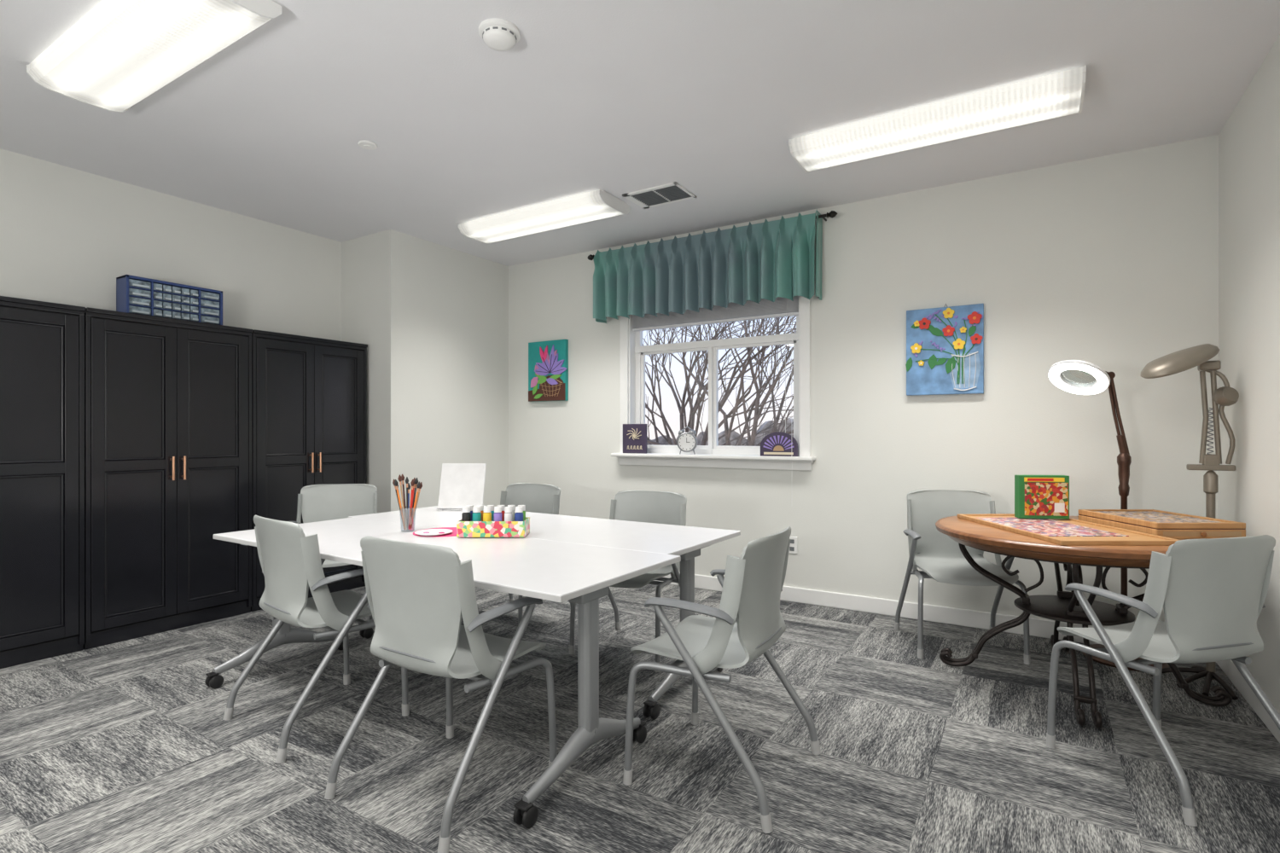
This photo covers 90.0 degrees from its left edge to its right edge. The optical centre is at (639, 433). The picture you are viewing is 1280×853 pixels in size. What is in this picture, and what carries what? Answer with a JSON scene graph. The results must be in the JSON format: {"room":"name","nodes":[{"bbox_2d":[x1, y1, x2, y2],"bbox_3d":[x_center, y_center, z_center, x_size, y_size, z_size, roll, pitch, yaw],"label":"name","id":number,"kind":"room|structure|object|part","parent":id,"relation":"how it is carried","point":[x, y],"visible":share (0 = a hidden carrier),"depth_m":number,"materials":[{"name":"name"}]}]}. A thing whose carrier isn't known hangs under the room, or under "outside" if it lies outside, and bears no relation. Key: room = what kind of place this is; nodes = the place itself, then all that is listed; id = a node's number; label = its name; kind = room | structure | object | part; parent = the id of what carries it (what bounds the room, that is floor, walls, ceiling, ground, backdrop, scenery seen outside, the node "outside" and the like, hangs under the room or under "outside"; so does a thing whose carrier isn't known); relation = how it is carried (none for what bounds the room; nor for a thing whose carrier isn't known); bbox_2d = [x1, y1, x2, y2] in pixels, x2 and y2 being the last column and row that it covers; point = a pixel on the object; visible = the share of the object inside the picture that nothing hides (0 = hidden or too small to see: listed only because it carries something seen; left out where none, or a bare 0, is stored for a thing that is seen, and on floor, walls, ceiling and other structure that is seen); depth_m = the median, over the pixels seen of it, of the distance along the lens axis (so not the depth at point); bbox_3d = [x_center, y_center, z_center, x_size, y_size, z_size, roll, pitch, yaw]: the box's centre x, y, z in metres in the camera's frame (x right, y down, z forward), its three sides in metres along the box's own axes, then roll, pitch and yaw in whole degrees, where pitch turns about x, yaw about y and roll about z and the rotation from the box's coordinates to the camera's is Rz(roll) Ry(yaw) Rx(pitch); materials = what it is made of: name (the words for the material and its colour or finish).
{"room":"art studio","nodes":[
{"label":"art studio","id":0,"kind":"room"},
{"bbox_2d":[0,148,341,341],"bbox_3d":[-3.770,-0.192,3.655,0.160,2.884,7.360,0,0,32],"label":"wall","id":1,"kind":"structure","parent":0,"point":[67,234],"depth_m":4.27,"materials":[{"name":"paint"}]},
{"bbox_2d":[341,229,508,512],"bbox_3d":[-1.919,-0.192,5.861,0.660,2.884,1.340,0,0,32],"label":"wall","id":2,"kind":"structure","parent":0,"point":[432,318],"depth_m":5.43,"materials":[{"name":"paint"}]},
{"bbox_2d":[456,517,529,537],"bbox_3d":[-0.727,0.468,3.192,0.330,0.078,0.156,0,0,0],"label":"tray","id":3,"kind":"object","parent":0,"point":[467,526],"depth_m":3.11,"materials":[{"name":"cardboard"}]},
{"bbox_2d":[0,584,1279,852],"bbox_3d":[-1.197,1.300,2.060,6.215,0.100,7.360,0,0,32],"label":"floor","id":4,"kind":"structure","parent":0,"point":[125,747],"depth_m":2.48,"materials":[{"name":"carpet"}]},
{"bbox_2d":[0,296,85,669],"bbox_3d":[-3.592,0.263,3.386,0.446,1.975,0.918,0,0,32],"label":"tall cabinet","id":5,"kind":"object","parent":4,"relation":"on","point":[42,343],"visible":1,"depth_m":3.53,"materials":[{"name":"black paint"}]},
{"bbox_3d":[-3.334,0.240,3.482,0.008,1.800,0.318,0,0,32],"label":"recessed panel","id":6,"kind":"part","parent":5,"relation":"part of","materials":[{"name":"black paint"}]},
{"bbox_3d":[-3.329,0.240,3.479,0.014,1.696,0.308,0,0,32],"label":"panel molding","id":7,"kind":"part","parent":5,"relation":"part of","materials":[{"name":"black paint"}]},
{"bbox_3d":[-3.601,-0.701,3.392,0.425,0.048,0.918,0,0,32],"label":"crown","id":8,"kind":"part","parent":5,"relation":"part of","materials":[{"name":"black paint"}]},
{"bbox_2d":[83,307,253,650],"bbox_3d":[-3.105,0.263,4.171,0.446,1.975,0.918,0,0,32],"label":"tall cabinet","id":9,"kind":"object","parent":4,"relation":"on","point":[168,401],"visible":0.97,"depth_m":4.02,"materials":[{"name":"black paint"}]},
{"bbox_3d":[-3.071,0.240,3.894,0.024,1.820,0.432,0,0,32],"label":"door frame","id":10,"kind":"part","parent":9,"relation":"part of","materials":[{"name":"black paint"}]},
{"bbox_3d":[-3.071,0.240,3.894,0.014,1.696,0.308,0,0,32],"label":"panel molding","id":11,"kind":"part","parent":9,"relation":"part of","materials":[{"name":"black paint"}]},
{"bbox_3d":[-3.076,0.240,3.897,0.008,1.800,0.318,0,0,32],"label":"recessed panel","id":12,"kind":"part","parent":9,"relation":"part of","materials":[{"name":"black paint"}]},
{"bbox_3d":[-3.114,-0.701,4.177,0.425,0.048,0.918,0,0,32],"label":"crown","id":13,"kind":"part","parent":9,"relation":"part of","materials":[{"name":"black paint"}]},
{"bbox_2d":[116,274,222,325],"bbox_3d":[-3.067,-0.850,4.196,0.154,0.250,0.550,0,0,32],"label":"organizer","id":14,"kind":"object","parent":9,"relation":"on","point":[134,294],"visible":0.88,"depth_m":4.12,"materials":[{"name":"blue plastic"}]},
{"bbox_3d":[-2.948,0.220,4.037,0.038,0.150,0.015,0,0,32],"label":"bar handle","id":15,"kind":"part","parent":9,"relation":"part of","materials":[{"name":"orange metal"}]},
{"bbox_3d":[-2.915,0.220,4.091,0.038,0.150,0.015,0,0,32],"label":"bar handle","id":16,"kind":"part","parent":9,"relation":"part of","materials":[{"name":"orange metal"}]},
{"bbox_3d":[-2.847,0.240,4.267,0.008,1.800,0.318,0,0,32],"label":"recessed panel","id":17,"kind":"part","parent":9,"relation":"part of","materials":[{"name":"black paint"}]},
{"bbox_3d":[-2.842,0.240,4.264,0.024,1.820,0.432,0,0,32],"label":"door frame","id":18,"kind":"part","parent":9,"relation":"part of","materials":[{"name":"black paint"}]},
{"bbox_3d":[-2.842,0.240,4.264,0.014,1.696,0.308,0,0,32],"label":"panel molding","id":19,"kind":"part","parent":9,"relation":"part of","materials":[{"name":"black paint"}]},
{"bbox_2d":[250,329,367,611],"bbox_3d":[-2.625,0.263,4.946,0.446,1.975,0.893,0,0,32],"label":"tall cabinet","id":20,"kind":"object","parent":4,"relation":"on","point":[309,394],"visible":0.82,"depth_m":4.78,"materials":[{"name":"black paint"}]},
{"bbox_3d":[-2.587,0.240,4.674,0.024,1.820,0.420,0,0,32],"label":"door frame","id":21,"kind":"part","parent":20,"relation":"part of","materials":[{"name":"black paint"}]},
{"bbox_3d":[-2.587,0.240,4.674,0.014,1.696,0.296,0,0,32],"label":"panel molding","id":22,"kind":"part","parent":20,"relation":"part of","materials":[{"name":"black paint"}]},
{"bbox_3d":[-2.592,0.240,4.677,0.008,1.800,0.306,0,0,32],"label":"recessed panel","id":23,"kind":"part","parent":20,"relation":"part of","materials":[{"name":"black paint"}]},
{"bbox_3d":[-2.634,-0.701,4.952,0.425,0.048,0.893,0,0,32],"label":"crown","id":24,"kind":"part","parent":20,"relation":"part of","materials":[{"name":"black paint"}]},
{"bbox_3d":[-2.468,0.220,4.812,0.038,0.150,0.015,0,0,32],"label":"bar handle","id":25,"kind":"part","parent":20,"relation":"part of","materials":[{"name":"orange metal"}]},
{"bbox_3d":[-2.435,0.220,4.865,0.038,0.150,0.015,0,0,32],"label":"bar handle","id":26,"kind":"part","parent":20,"relation":"part of","materials":[{"name":"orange metal"}]},
{"bbox_3d":[-2.370,0.240,5.037,0.008,1.800,0.306,0,0,32],"label":"recessed panel","id":27,"kind":"part","parent":20,"relation":"part of","materials":[{"name":"black paint"}]},
{"bbox_3d":[-2.365,0.240,5.033,0.024,1.820,0.420,0,0,32],"label":"door frame","id":28,"kind":"part","parent":20,"relation":"part of","materials":[{"name":"black paint"}]},
{"bbox_3d":[-2.365,0.240,5.033,0.014,1.696,0.296,0,0,32],"label":"panel molding","id":29,"kind":"part","parent":20,"relation":"part of","materials":[{"name":"black paint"}]},
{"bbox_2d":[222,514,409,763],"bbox_3d":[-1.413,0.803,2.823,0.600,0.901,0.571,0,0,40],"label":"chair","id":30,"kind":"object","parent":4,"relation":"on","point":[291,562],"visible":0.84,"depth_m":2.63,"materials":[{"name":"grey plastic"}]},
{"bbox_2d":[271,483,377,629],"bbox_3d":[-2.032,0.803,4.236,0.600,0.901,0.571,0,0,-13],"label":"chair","id":31,"kind":"object","parent":4,"relation":"on","point":[316,503],"visible":0.23,"depth_m":4.41,"materials":[{"name":"grey plastic"}]},
{"bbox_2d":[324,535,556,852],"bbox_3d":[-0.683,0.803,2.276,0.600,0.901,0.571,0,0,32],"label":"chair","id":32,"kind":"object","parent":4,"relation":"on","point":[418,596],"visible":0.99,"depth_m":2.10,"materials":[{"name":"grey plastic"}]},
{"bbox_2d":[204,517,680,828],"bbox_3d":[-1.016,0.880,2.926,2.272,0.739,0.850,0,0,33],"label":"table","id":33,"kind":"object","parent":4,"relation":"on","point":[555,572],"visible":0.79,"depth_m":2.51,"materials":[{"name":"white laminate"}]},
{"bbox_2d":[392,474,422,529],"bbox_3d":[-1.214,0.361,3.342,0.141,0.300,0.129,0,0,-34],"label":"paintbrushes","id":34,"kind":"object","parent":33,"relation":"on","point":[407,520],"visible":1,"depth_m":3.32,"materials":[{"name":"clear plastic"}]},
{"bbox_3d":[-1.246,0.396,3.330,0.038,0.211,0.039,0,0,32],"label":"brush handle","id":35,"kind":"part","parent":34,"relation":"part of","materials":[{"name":"paint"}]},
{"bbox_3d":[-1.236,0.396,3.315,0.018,0.212,0.048,0,0,32],"label":"brush handle","id":36,"kind":"part","parent":34,"relation":"part of","materials":[{"name":"orange paint"}]},
{"bbox_3d":[-1.221,0.383,3.304,0.022,0.237,0.051,0,0,32],"label":"brush handle","id":37,"kind":"part","parent":34,"relation":"part of","materials":[{"name":"beige paint"}]},
{"bbox_3d":[-1.236,0.385,3.363,0.047,0.234,0.008,0,0,45],"label":"brush handle","id":38,"kind":"part","parent":34,"relation":"part of","materials":[{"name":"brown paint"}]},
{"bbox_3d":[-1.204,0.390,3.313,0.008,0.223,0.036,0,0,-15],"label":"brush handle","id":39,"kind":"part","parent":34,"relation":"part of","materials":[{"name":"paint"}]},
{"bbox_3d":[-1.221,0.409,3.373,0.008,0.185,0.048,0,0,-15],"label":"brush handle","id":40,"kind":"part","parent":34,"relation":"part of","materials":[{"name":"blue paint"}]},
{"bbox_3d":[-1.190,0.396,3.318,0.042,0.212,0.008,0,0,45],"label":"brush handle","id":41,"kind":"part","parent":34,"relation":"part of","materials":[{"name":"red paint"}]},
{"bbox_3d":[-1.204,0.395,3.372,0.008,0.213,0.046,0,0,15],"label":"brush handle","id":42,"kind":"part","parent":34,"relation":"part of","materials":[{"name":"red paint"}]},
{"bbox_3d":[-1.192,0.394,3.360,0.015,0.214,0.035,0,0,32],"label":"brush handle","id":43,"kind":"part","parent":34,"relation":"part of","materials":[{"name":"paint"}]},
{"bbox_3d":[-1.177,0.402,3.331,0.051,0.199,0.008,0,0,15],"label":"brush handle","id":44,"kind":"part","parent":34,"relation":"part of","materials":[{"name":"orange paint"}]},
{"bbox_3d":[-1.178,0.405,3.349,0.050,0.193,0.008,0,0,-15],"label":"brush handle","id":45,"kind":"part","parent":34,"relation":"part of","materials":[{"name":"beige paint"}]},
{"bbox_2d":[413,527,456,537],"bbox_3d":[-0.936,0.503,3.298,0.458,0.016,0.327,0,0,0],"label":"palette","id":46,"kind":"object","parent":33,"relation":"on","point":[443,532],"depth_m":3.24},
{"bbox_2d":[456,505,529,537],"bbox_3d":[-0.727,0.434,3.192,0.330,0.146,0.156,0,0,0],"label":"paint bottle rack","id":47,"kind":"object","parent":33,"relation":"on","point":[479,521],"visible":1,"depth_m":3.12,"materials":[{"name":"multicoloured cardboard"}]},
{"bbox_2d":[461,512,471,521],"bbox_3d":[-0.857,0.444,3.157,0.042,0.110,0.041,0,0,0],"label":"bottle","id":48,"kind":"object","parent":47,"relation":"on","point":[465,516],"depth_m":3.14,"materials":[{"name":"paint"}]},
{"bbox_2d":[472,512,481,521],"bbox_3d":[-0.805,0.444,3.157,0.042,0.110,0.041,0,0,0],"label":"bottle","id":49,"kind":"object","parent":47,"relation":"on","point":[476,516],"depth_m":3.14,"materials":[{"name":"teal paint"}]},
{"bbox_2d":[480,511,483,521],"bbox_3d":[-0.805,0.444,3.227,0.042,0.110,0.041,0,0,0],"label":"bottle","id":50,"kind":"object","parent":47,"relation":"on","point":[481,512],"depth_m":3.21,"materials":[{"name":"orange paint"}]},
{"bbox_2d":[482,512,491,521],"bbox_3d":[-0.753,0.444,3.157,0.042,0.110,0.041,0,0,0],"label":"bottle","id":51,"kind":"object","parent":47,"relation":"on","point":[486,516],"depth_m":3.14,"materials":[{"name":"yellow paint"}]},
{"bbox_2d":[490,511,494,521],"bbox_3d":[-0.753,0.444,3.227,0.042,0.110,0.041,0,0,0],"label":"bottle","id":52,"kind":"object","parent":47,"relation":"on","point":[492,512],"depth_m":3.21,"materials":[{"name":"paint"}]},
{"bbox_2d":[494,512,501,521],"bbox_3d":[-0.701,0.444,3.157,0.042,0.110,0.041,0,0,0],"label":"bottle","id":53,"kind":"object","parent":47,"relation":"on","point":[497,516],"depth_m":3.14,"materials":[{"name":"purple paint"}]},
{"bbox_2d":[501,511,505,521],"bbox_3d":[-0.701,0.444,3.227,0.042,0.110,0.041,0,0,0],"label":"bottle","id":54,"kind":"object","parent":47,"relation":"on","point":[503,512],"depth_m":3.21,"materials":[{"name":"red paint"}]},
{"bbox_2d":[504,512,512,521],"bbox_3d":[-0.649,0.444,3.157,0.042,0.110,0.041,0,0,0],"label":"bottle","id":55,"kind":"object","parent":47,"relation":"on","point":[508,516],"depth_m":3.14,"materials":[{"name":"white paint"}]},
{"bbox_2d":[512,511,515,521],"bbox_3d":[-0.649,0.444,3.227,0.042,0.110,0.041,0,0,0],"label":"bottle","id":56,"kind":"object","parent":47,"relation":"on","point":[513,512],"depth_m":3.22,"materials":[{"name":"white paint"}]},
{"bbox_2d":[514,512,523,521],"bbox_3d":[-0.597,0.444,3.157,0.042,0.110,0.041,0,0,0],"label":"bottle","id":57,"kind":"object","parent":47,"relation":"on","point":[518,516],"depth_m":3.14,"materials":[{"name":"blue paint"}]},
{"bbox_2d":[522,511,525,521],"bbox_3d":[-0.597,0.444,3.227,0.042,0.110,0.041,0,0,0],"label":"bottle","id":58,"kind":"object","parent":47,"relation":"on","point":[524,512],"depth_m":3.21,"materials":[{"name":"paint"}]},
{"bbox_2d":[500,482,575,637],"bbox_3d":[-0.835,0.803,4.289,0.600,0.901,0.571,0,0,32],"label":"chair","id":59,"kind":"object","parent":4,"relation":"on","point":[541,498],"visible":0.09,"depth_m":4.45,"materials":[{"name":"grey plastic"}]},
{"bbox_2d":[347,506,740,719],"bbox_3d":[-0.634,0.880,3.642,2.267,0.739,0.768,0,0,33],"label":"table","id":60,"kind":"object","parent":4,"relation":"on","point":[685,542],"visible":0.47,"depth_m":3.26,"materials":[{"name":"white laminate"}]},
{"bbox_2d":[436,463,486,510],"bbox_3d":[-1.188,0.358,4.318,0.300,0.309,0.207,0,0,3],"label":"canvas","id":61,"kind":"object","parent":60,"relation":"on","point":[462,485],"visible":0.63,"depth_m":4.28,"materials":[{"name":"white fabric"}]},
{"bbox_2d":[569,490,695,672],"bbox_3d":[-0.025,0.803,3.716,0.600,0.901,0.571,0,0,29],"label":"chair","id":62,"kind":"object","parent":4,"relation":"on","point":[666,508],"visible":0.35,"depth_m":3.83,"materials":[{"name":"grey plastic"}]},
{"bbox_2d":[622,526,820,833],"bbox_3d":[0.314,0.803,2.394,0.571,0.901,0.600,0,0,31],"label":"chair","id":63,"kind":"object","parent":4,"relation":"on","point":[752,584],"visible":1,"depth_m":2.21,"materials":[{"name":"grey plastic"}]},
{"bbox_2d":[894,489,1030,664],"bbox_3d":[1.871,0.803,3.766,0.600,0.901,0.571,0,0,9],"label":"chair","id":64,"kind":"object","parent":4,"relation":"on","point":[940,558],"visible":0.79,"depth_m":3.91,"materials":[{"name":"grey plastic"}]},
{"bbox_2d":[935,513,1232,729],"bbox_3d":[2.156,0.859,3.193,1.241,0.768,1.241,0,0,-11],"label":"wood table","id":65,"kind":"object","parent":4,"relation":"on","point":[1064,607],"visible":0.72,"depth_m":2.98,"materials":[{"name":"brown wood"}]},
{"bbox_2d":[957,514,1179,545],"bbox_3d":[2.048,0.465,3.160,0.520,0.020,0.900,0,0,0],"label":"puzzle","id":66,"kind":"object","parent":65,"relation":"on","point":[1061,532],"visible":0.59,"depth_m":3.01,"materials":[{"name":"multicoloured cardboard"}]},
{"bbox_2d":[1014,475,1069,518],"bbox_3d":[2.156,0.340,3.433,0.252,0.230,0.058,0,0,7],"label":"box","id":67,"kind":"object","parent":66,"relation":"on","point":[1036,497],"visible":1,"depth_m":3.41,"materials":[{"name":"multicoloured cardboard"}]},
{"bbox_2d":[1024,482,1068,516],"bbox_3d":[2.162,0.350,3.405,0.215,0.175,0.002,0,0,7],"label":"art","id":68,"kind":"object","parent":67,"relation":"attached to","point":[1041,499],"depth_m":3.40},
{"bbox_2d":[1013,595,1135,626],"bbox_3d":[2.156,0.878,3.193,0.500,0.024,0.500,0,0,32],"label":"shelf","id":69,"kind":"object","parent":65,"relation":"attached to","point":[1054,608],"depth_m":3.12,"materials":[{"name":"metal"}]},
{"bbox_2d":[1078,509,1245,539],"bbox_3d":[2.518,0.439,3.119,0.400,0.073,0.538,0,0,0],"label":"board","id":70,"kind":"object","parent":65,"relation":"on","point":[1176,526],"visible":0.95,"depth_m":2.96,"materials":[{"name":"brown wood"}]},
{"bbox_2d":[1078,509,1245,529],"bbox_3d":[2.518,0.415,3.128,0.400,0.027,0.520,0,0,0],"label":"tray","id":71,"kind":"object","parent":70,"relation":"on","point":[1133,519],"depth_m":3.06,"materials":[{"name":"brown wood"}]},
{"bbox_3d":[2.518,0.451,2.859,0.024,0.024,0.018,0,0,0],"label":"drawer knob","id":72,"kind":"part","parent":70,"relation":"part of","materials":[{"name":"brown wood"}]},
{"bbox_2d":[1047,360,1169,671],"bbox_3d":[2.522,0.438,3.430,0.772,1.625,0.390,0,0,-35],"label":"floor lamp","id":73,"kind":"object","parent":4,"relation":"on","point":[1104,379],"visible":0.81,"depth_m":3.48,"materials":[{"name":"brown metal"}]},
{"bbox_3d":[2.597,-0.320,3.543,0.040,0.039,0.040,0,0,3],"label":"elbow knob","id":74,"kind":"part","parent":73,"relation":"part of","materials":[{"name":"brown metal"}]},
{"bbox_3d":[2.643,-0.095,3.541,0.116,0.453,0.026,0,0,5],"label":"spring arm","id":75,"kind":"part","parent":73,"relation":"part of","materials":[{"name":"brown metal"}]},
{"bbox_2d":[1046,535,1279,826],"bbox_3d":[1.966,0.803,2.376,0.600,0.901,0.571,0,0,-14],"label":"chair","id":76,"kind":"object","parent":4,"relation":"on","point":[1212,593],"visible":1,"depth_m":2.20,"materials":[{"name":"grey plastic"}]},
{"bbox_2d":[1140,343,1239,700],"bbox_3d":[2.741,0.404,3.218,0.385,1.691,0.446,0,0,32],"label":"lamp","id":77,"kind":"object","parent":4,"relation":"on","point":[1199,356],"visible":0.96,"depth_m":3.15,"materials":[{"name":"metal"}]},
{"bbox_3d":[2.845,-0.180,3.107,0.096,0.094,0.060,0,-20,3],"label":"pivot knob","id":78,"kind":"part","parent":77,"relation":"part of","materials":[{"name":"beige metal"}]},
{"bbox_2d":[0,0,1279,266],"bbox_3d":[-1.197,-1.684,2.060,6.215,0.100,7.360,0,0,32],"label":"ceiling","id":79,"kind":"structure","parent":0,"point":[615,97],"depth_m":3.14,"materials":[{"name":"paint"}]},
{"bbox_2d":[26,0,281,112],"bbox_3d":[-2.032,-1.589,2.625,1.348,0.091,0.377,0,0,32],"label":"ceiling light fixture","id":80,"kind":"object","parent":79,"relation":"attached to","point":[120,53],"depth_m":2.57,"materials":[{"name":"white plastic"}]},
{"bbox_2d":[357,139,377,150],"bbox_3d":[-1.537,-1.625,3.612,0.104,0.018,0.104,0,0,32],"label":"sprinkler cover","id":81,"kind":"object","parent":79,"relation":"attached to","point":[365,144],"visible":1,"depth_m":3.59,"materials":[{"name":"white plastic"}]},
{"bbox_2d":[478,17,520,51],"bbox_3d":[-0.571,-1.607,2.601,0.166,0.055,0.166,0,0,32],"label":"smoke detector","id":82,"kind":"object","parent":79,"relation":"attached to","point":[498,34],"visible":1,"depth_m":2.56,"materials":[{"name":"grey plastic"}]},
{"bbox_2d":[457,189,630,244],"bbox_3d":[-0.740,-1.589,4.765,1.348,0.091,0.377,0,0,32],"label":"ceiling light fixture","id":83,"kind":"object","parent":79,"relation":"attached to","point":[599,204],"depth_m":4.63,"materials":[{"name":"white plastic"}]},
{"bbox_2d":[622,181,696,209],"bbox_3d":[0.133,-1.628,4.389,0.420,0.013,0.300,0,0,32],"label":"ceiling air vent","id":84,"kind":"object","parent":79,"relation":"in","point":[673,192],"depth_m":4.37,"materials":[{"name":"white metal"}]},
{"bbox_2d":[788,65,1086,172],"bbox_3d":[1.491,-1.589,3.335,1.348,0.091,0.377,0,0,32],"label":"ceiling light fixture","id":85,"kind":"object","parent":79,"relation":"attached to","point":[1060,94],"depth_m":3.21,"materials":[{"name":"white plastic"}]},
{"bbox_2d":[508,134,1218,627],"bbox_3d":[0.700,-0.192,5.119,5.895,2.884,0.160,0,0,32],"label":"wall","id":86,"kind":"structure","parent":0,"point":[1110,263],"depth_m":4.19,"materials":[{"name":"paint"}]},
{"bbox_2d":[528,338,568,401],"bbox_3d":[-0.854,-0.580,5.955,0.473,0.560,0.055,0,0,32],"label":"painting","id":87,"kind":"object","parent":86,"relation":"attached to","point":[548,361],"visible":1,"depth_m":5.93,"materials":[{"name":"teal paint"}]},
{"bbox_2d":[587,209,837,323],"bbox_3d":[0.459,-1.266,5.049,2.170,0.638,0.214,0,0,32],"label":"valance","id":88,"kind":"object","parent":86,"relation":"attached to","point":[770,260],"visible":1,"depth_m":4.93,"materials":[{"name":"teal fabric"}]},
{"bbox_3d":[0.461,-1.540,5.051,2.020,0.021,0.022,0,0,32],"label":"rod","id":89,"kind":"part","parent":88,"relation":"part of","materials":[{"name":"black metal"}]},
{"bbox_2d":[610,453,816,460],"bbox_3d":[0.554,0.184,5.140,1.745,0.028,0.250,0,0,32],"label":"window sill","id":90,"kind":"structure","parent":86,"relation":"attached to","point":[631,455],"depth_m":5.00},
{"bbox_2d":[622,424,646,453],"bbox_3d":[-0.045,0.045,5.430,0.220,0.250,0.033,0,0,23],"label":"word sign","id":91,"kind":"object","parent":90,"relation":"on","point":[634,435],"visible":1,"depth_m":5.42,"materials":[{"name":"paint"}]},
{"bbox_2d":[676,425,697,454],"bbox_3d":[0.382,0.056,5.170,0.160,0.231,0.060,0,0,15],"label":"alarm clock","id":92,"kind":"object","parent":90,"relation":"on","point":[686,442],"visible":1,"depth_m":5.15,"materials":[{"name":"silver metal"}]},
{"bbox_2d":[760,431,797,456],"bbox_3d":[1.033,0.080,4.759,0.280,0.180,0.026,0,0,26],"label":"sign","id":93,"kind":"object","parent":90,"relation":"on","point":[778,444],"visible":1,"depth_m":4.75,"materials":[{"name":"paint"}]},
{"bbox_2d":[628,296,799,456],"bbox_3d":[0.586,-0.465,5.191,1.505,1.290,0.160,0,0,32],"label":"liner","id":94,"kind":"object","parent":86,"relation":"attached to","point":[631,334],"visible":0.1,"depth_m":5.53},
{"bbox_2d":[632,296,798,331],"bbox_3d":[0.567,-0.994,5.161,1.475,0.218,0.045,0,0,32],"label":"blind stack","id":95,"kind":"object","parent":94,"relation":"attached to","point":[765,309],"visible":0.59,"depth_m":5.09,"materials":[{"name":"white fabric"}]},
{"bbox_2d":[616,456,813,471],"bbox_3d":[0.535,0.235,5.109,1.705,0.076,0.034,0,0,32],"label":"apron","id":96,"kind":"object","parent":86,"relation":"attached to","point":[694,462],"visible":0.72,"depth_m":5.04,"materials":[{"name":"white wood"}]},
{"bbox_2d":[620,296,810,456],"bbox_3d":[0.538,-0.492,5.114,1.665,1.425,0.022,0,0,32],"label":"window frame","id":97,"kind":"structure","parent":86,"relation":"attached to","point":[805,304],"depth_m":4.70,"materials":[{"name":"white wood"}]},
{"bbox_2d":[634,298,798,455],"bbox_3d":[0.569,-0.465,5.164,1.505,1.290,0.182,0,0,32],"label":"window","id":98,"kind":"structure","parent":86,"relation":"in","point":[712,346],"depth_m":5.20,"materials":[{"name":"white paint"}]},
{"bbox_3d":[1.093,-0.440,4.770,0.004,1.140,0.063,0,0,32],"label":"blind cord","id":99,"kind":"part","parent":98,"relation":"part of","materials":[{"name":"white paint"}]},
{"bbox_2d":[788,536,797,553],"bbox_3d":[1.129,0.830,4.753,0.080,0.125,0.010,0,0,32],"label":"wall outlet","id":100,"kind":"object","parent":86,"relation":"attached to","point":[793,546],"visible":0.69,"depth_m":4.74,"materials":[{"name":"grey plastic"}]},
{"bbox_2d":[652,572,1099,644],"bbox_3d":[0.934,1.195,4.871,5.235,0.110,0.016,0,0,32],"label":"baseboard","id":101,"kind":"structure","parent":86,"relation":"attached to","point":[1040,628],"depth_m":4.33,"materials":[{"name":"white wood"}]},
{"bbox_2d":[905,303,983,395],"bbox_3d":[1.990,-0.553,4.192,0.462,0.597,0.055,0,0,32],"label":"floral painting","id":102,"kind":"object","parent":86,"relation":"attached to","point":[945,346],"visible":1,"depth_m":4.17,"materials":[{"name":"paint"}]},
{"bbox_2d":[1218,34,1279,712],"bbox_3d":[1.376,-0.192,0.464,0.160,2.884,7.360,0,0,32],"label":"wall","id":103,"kind":"structure","parent":0,"point":[1249,140],"depth_m":2.94,"materials":[{"name":"paint"}]},
{"bbox_2d":[1216,659,1279,743],"bbox_3d":[1.296,1.195,0.502,0.016,0.110,7.020,0,0,32],"label":"baseboard","id":104,"kind":"structure","parent":103,"relation":"attached to","point":[1228,666],"depth_m":2.96,"materials":[{"name":"white wood"}]},
{"label":"outside","id":105,"kind":"structure","parent":0,"visible":0},
{"bbox_3d":[11.117,4.250,33.112,80.000,0.200,56.000,0,0,32],"label":"ground","id":106,"kind":"structure","parent":105,"visible":0},
{"bbox_2d":[642,328,793,446],"bbox_3d":[0.743,0.529,14.859,7.909,7.255,2.298,0,0,29],"label":"bare tree","id":107,"kind":"object","parent":106,"relation":"on","point":[668,439],"visible":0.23,"depth_m":14.31,"materials":[{"name":"brown plant"}]},
{"bbox_2d":[642,315,796,446],"bbox_3d":[0.763,0.497,10.612,8.564,7.309,2.371,0,0,32],"label":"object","id":108,"kind":"object","parent":106,"relation":"on","point":[727,392],"visible":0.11,"depth_m":9.90,"materials":[{"name":"brown plant"}]},
{"bbox_2d":[646,418,793,446],"bbox_3d":[12.579,1.504,39.266,80.414,5.293,4.500,0,0,32],"label":"treeline","id":109,"kind":"object","parent":106,"relation":"on","point":[734,434],"visible":0.05,"depth_m":42.80,"materials":[{"name":"grey plant"}]},
{"bbox_2d":[645,316,796,446],"bbox_3d":[1.641,0.373,9.139,8.718,7.553,2.191,0,0,36],"label":"bare tree","id":110,"kind":"object","parent":106,"relation":"on","point":[755,403],"visible":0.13,"depth_m":9.06,"materials":[{"name":"brown plant"}]}
]}

